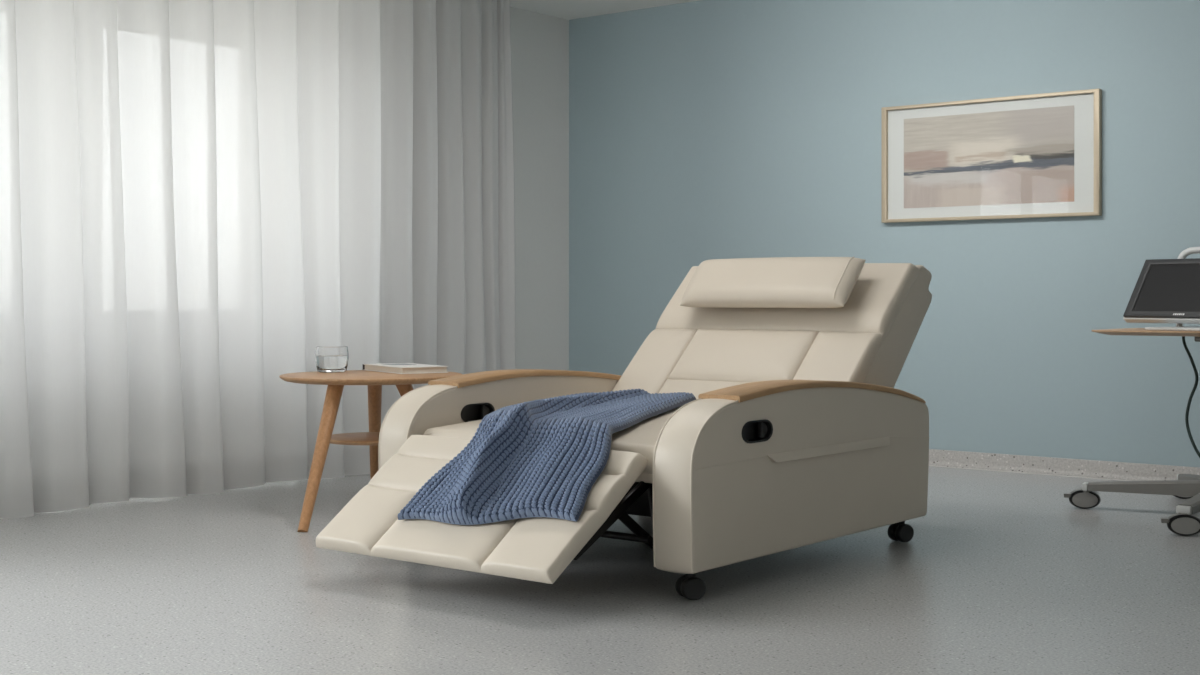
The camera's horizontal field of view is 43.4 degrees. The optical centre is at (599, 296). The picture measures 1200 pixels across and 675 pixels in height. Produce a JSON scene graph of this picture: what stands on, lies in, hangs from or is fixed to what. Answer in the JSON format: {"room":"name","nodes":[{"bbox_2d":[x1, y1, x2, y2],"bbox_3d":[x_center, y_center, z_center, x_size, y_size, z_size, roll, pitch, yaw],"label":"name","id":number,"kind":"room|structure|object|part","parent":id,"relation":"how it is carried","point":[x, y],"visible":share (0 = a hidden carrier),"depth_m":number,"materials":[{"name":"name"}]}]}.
{"room":"hospital room","nodes":[
{"label":"hospital room","id":0,"kind":"room"},
{"bbox_2d":[379,0,568,369],"bbox_3d":[-2.677,-0.340,4.607,0.340,2.080,7.670,0,0,39],"label":"wall","id":1,"kind":"structure","parent":0,"point":[539,42],"depth_m":7.34,"materials":[{"name":"white paint"}]},
{"bbox_2d":[0,466,1199,674],"bbox_3d":[-0.004,0.740,2.478,7.295,0.080,8.070,0,0,39],"label":"floor","id":2,"kind":"structure","parent":0,"point":[1001,574],"depth_m":3.48,"materials":[{"name":"concrete"}]},
{"bbox_2d":[279,370,461,531],"bbox_3d":[-0.828,0.483,4.972,0.676,0.453,0.860,0,0,39],"label":"side table","id":3,"kind":"object","parent":2,"relation":"on","point":[374,380],"visible":0.66,"depth_m":4.76,"materials":[{"name":"brown wood"}]},
{"bbox_3d":[-0.867,0.484,4.648,0.051,0.450,0.351,0,0,10],"label":"leg","id":4,"kind":"part","parent":3,"relation":"part of","materials":[{"name":"brown wood"}]},
{"bbox_2d":[315,346,348,372],"bbox_3d":[-0.917,0.213,5.149,0.115,0.087,0.115,0,0,39],"label":"water glass","id":5,"kind":"object","parent":3,"relation":"on","point":[329,359],"visible":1,"depth_m":5.10,"materials":[{"name":"clear glass"}]},
{"bbox_2d":[330,432,379,444],"bbox_3d":[-0.757,0.470,5.000,0.327,0.016,0.327,0,0,39],"label":"shelf","id":6,"kind":"object","parent":3,"relation":"attached to","point":[359,438],"depth_m":4.92,"materials":[{"name":"brown wood"}]},
{"bbox_3d":[-0.791,0.484,5.327,0.051,0.451,0.375,0,0,-7],"label":"leg","id":7,"kind":"part","parent":3,"relation":"part of","materials":[{"name":"brown wood"}]},
{"bbox_3d":[-0.587,0.485,5.133,0.246,0.443,0.051,0,0,-32],"label":"leg","id":8,"kind":"part","parent":3,"relation":"part of","materials":[{"name":"brown wood"}]},
{"bbox_2d":[363,363,447,373],"bbox_3d":[-0.672,0.245,5.183,0.173,0.022,0.325,0,0,-32],"label":"book","id":9,"kind":"object","parent":3,"relation":"on","point":[398,368],"visible":1,"depth_m":5.08,"materials":[{"name":"paper"}]},
{"bbox_2d":[385,363,416,364],"bbox_3d":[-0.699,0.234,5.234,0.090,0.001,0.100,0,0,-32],"label":"book","id":10,"kind":"object","parent":9,"relation":"on","point":[385,363],"depth_m":5.22,"materials":[{"name":"white paper"}]},
{"bbox_2d":[316,256,931,599],"bbox_3d":[0.152,0.289,4.133,1.038,0.822,1.764,0,0,39],"label":"recliner chair","id":11,"kind":"object","parent":2,"relation":"on","point":[797,431],"visible":0.79,"depth_m":3.90,"materials":[{"name":"beige leather"}]},
{"bbox_2d":[461,403,494,421],"bbox_3d":[-0.348,0.321,4.178,0.030,0.053,0.136,0,0,39],"label":"handle","id":12,"kind":"object","parent":11,"relation":"on","point":[469,411],"depth_m":4.20,"materials":[{"name":"black plastic"}]},
{"bbox_3d":[-0.321,0.321,4.211,0.012,0.039,0.028,0,0,39],"label":"release lever","id":13,"kind":"part","parent":11,"relation":"part of","materials":[{"name":"plastic"}]},
{"bbox_3d":[-0.180,0.425,4.456,0.110,0.406,1.192,0,0,39],"label":"armrest","id":14,"kind":"part","parent":11,"relation":"part of","materials":[{"name":"beige leather"}]},
{"bbox_2d":[397,389,695,524],"bbox_3d":[-0.078,0.396,3.895,0.505,0.272,1.053,0,0,23],"label":"throw blanket","id":15,"kind":"object","parent":11,"relation":"on","point":[541,457],"visible":1,"depth_m":3.56,"materials":[{"name":"blue fabric"}]},
{"bbox_2d":[423,404,684,473],"bbox_3d":[0.108,0.361,4.087,0.799,0.113,0.879,0,0,39],"label":"seat cushion","id":16,"kind":"object","parent":11,"relation":"on","point":[443,420],"depth_m":3.94,"materials":[{"name":"beige leather"}]},
{"bbox_3d":[0.030,0.504,3.464,0.012,0.164,0.298,0,0,39],"label":"linkage arm","id":17,"kind":"part","parent":11,"relation":"part of","materials":[{"name":"black metal"}]},
{"bbox_3d":[0.075,0.536,3.546,0.010,0.148,0.201,0,0,39],"label":"linkage arm","id":18,"kind":"part","parent":11,"relation":"part of","materials":[{"name":"black metal"}]},
{"bbox_3d":[0.212,0.516,4.217,0.797,0.168,1.000,0,0,39],"label":"frame","id":19,"kind":"part","parent":11,"relation":"part of","materials":[{"name":"black metal"}]},
{"bbox_3d":[-0.143,0.419,3.772,0.797,0.038,0.047,0,0,39],"label":"rail","id":20,"kind":"part","parent":11,"relation":"part of","materials":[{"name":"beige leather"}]},
{"bbox_3d":[0.131,0.520,3.623,0.010,0.155,0.055,0,0,39],"label":"linkage arm","id":21,"kind":"part","parent":11,"relation":"part of","materials":[{"name":"black metal"}]},
{"bbox_2d":[742,419,772,442],"bbox_3d":[0.366,0.321,3.609,0.030,0.053,0.136,0,0,39],"label":"handle","id":22,"kind":"object","parent":11,"relation":"on","point":[753,430],"depth_m":3.63,"materials":[{"name":"black plastic"}]},
{"bbox_3d":[0.393,0.321,3.642,0.012,0.039,0.028,0,0,39],"label":"release lever","id":23,"kind":"part","parent":11,"relation":"part of","materials":[{"name":"plastic"}]},
{"bbox_3d":[0.496,0.158,4.572,0.813,0.524,0.649,0,0,39],"label":"backrest","id":24,"kind":"part","parent":11,"relation":"part of","materials":[{"name":"beige leather"}]},
{"bbox_2d":[680,257,864,307],"bbox_3d":[0.515,-0.045,4.591,0.601,0.155,0.165,0,0,39],"label":"headrest pillow","id":25,"kind":"object","parent":11,"relation":"on","point":[769,282],"depth_m":4.52,"materials":[{"name":"beige leather"}]},
{"bbox_3d":[0.533,0.425,3.888,0.112,0.406,1.192,0,0,39],"label":"armrest","id":26,"kind":"part","parent":11,"relation":"part of","materials":[{"name":"beige leather"}]},
{"bbox_2d":[1064,247,1199,535],"bbox_3d":[1.966,0.264,4.742,0.994,0.871,0.898,0,0,39],"label":"cart","id":27,"kind":"object","parent":2,"relation":"on","point":[1186,486],"visible":0.96,"depth_m":4.86,"materials":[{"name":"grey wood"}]},
{"bbox_3d":[1.780,0.611,4.883,0.375,0.053,0.068,0,0,28],"label":"leg","id":28,"kind":"part","parent":27,"relation":"part of","materials":[{"name":"grey plastic"}]},
{"bbox_2d":[1092,328,1199,336],"bbox_3d":[2.075,0.117,4.852,0.842,0.017,0.465,0,0,39],"label":"countertop","id":29,"kind":"structure","parent":27,"relation":"on","point":[1123,331],"depth_m":4.85,"materials":[{"name":"brown wood"}]},
{"bbox_2d":[1123,258,1199,330],"bbox_3d":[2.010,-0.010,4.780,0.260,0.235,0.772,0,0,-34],"label":"computer monitor","id":30,"kind":"object","parent":27,"relation":"on","point":[1165,290],"visible":1,"depth_m":4.99,"materials":[{"name":"plastic"}]},
{"bbox_3d":[2.170,-0.030,4.984,0.515,0.283,0.023,0,0,39],"label":"push handle","id":31,"kind":"part","parent":27,"relation":"part of","materials":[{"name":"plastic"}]},
{"bbox_3d":[2.011,0.611,5.016,0.068,0.053,0.375,0,0,3],"label":"leg","id":32,"kind":"part","parent":27,"relation":"part of","materials":[{"name":"grey plastic"}]},
{"bbox_3d":[1.845,0.611,4.576,0.068,0.053,0.376,0,0,39],"label":"leg","id":33,"kind":"part","parent":27,"relation":"part of","materials":[{"name":"grey plastic"}]},
{"bbox_2d":[510,0,698,19],"bbox_3d":[-0.004,-1.420,2.478,7.295,0.080,8.070,0,0,39],"label":"ceiling","id":34,"kind":"structure","parent":0,"point":[565,9],"depth_m":7.15,"materials":[{"name":"white paint"}]},
{"bbox_2d":[0,0,380,518],"bbox_3d":[-1.666,-0.341,5.046,0.113,2.078,2.475,0,0,39],"label":"sheer curtain","id":35,"kind":"object","parent":34,"relation":"hanging from","point":[190,190],"visible":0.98,"depth_m":5.27,"materials":[{"name":"fabric"}]},
{"bbox_2d":[380,0,515,424],"bbox_3d":[-0.637,-0.342,6.351,0.108,2.076,0.796,0,0,39],"label":"drape","id":36,"kind":"object","parent":34,"relation":"hanging from","point":[447,228],"visible":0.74,"depth_m":6.30,"materials":[{"name":"fabric"}]},
{"bbox_2d":[569,0,1199,466],"bbox_3d":[2.432,-0.340,5.536,7.295,2.080,0.150,0,0,39],"label":"wall","id":37,"kind":"structure","parent":0,"point":[700,131],"depth_m":6.29,"materials":[{"name":"blue paint"}]},
{"bbox_2d":[881,89,1101,222],"bbox_3d":[1.568,-0.559,6.109,0.935,0.489,0.030,0,0,39],"label":"picture frame","id":38,"kind":"object","parent":37,"relation":"attached to","point":[1033,155],"visible":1,"depth_m":6.09,"materials":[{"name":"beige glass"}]},
{"bbox_2d":[904,105,1073,207],"bbox_3d":[1.566,-0.561,6.114,0.734,0.376,0.001,0,0,39],"label":"print","id":39,"kind":"object","parent":38,"relation":"attached to","point":[994,156],"depth_m":6.10},
{"bbox_2d":[929,449,1199,480],"bbox_3d":[2.453,0.667,5.401,6.695,0.066,0.034,0,0,39],"label":"baseboard","id":40,"kind":"structure","parent":37,"relation":"attached to","point":[946,458],"depth_m":5.92,"materials":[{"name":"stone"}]}
]}

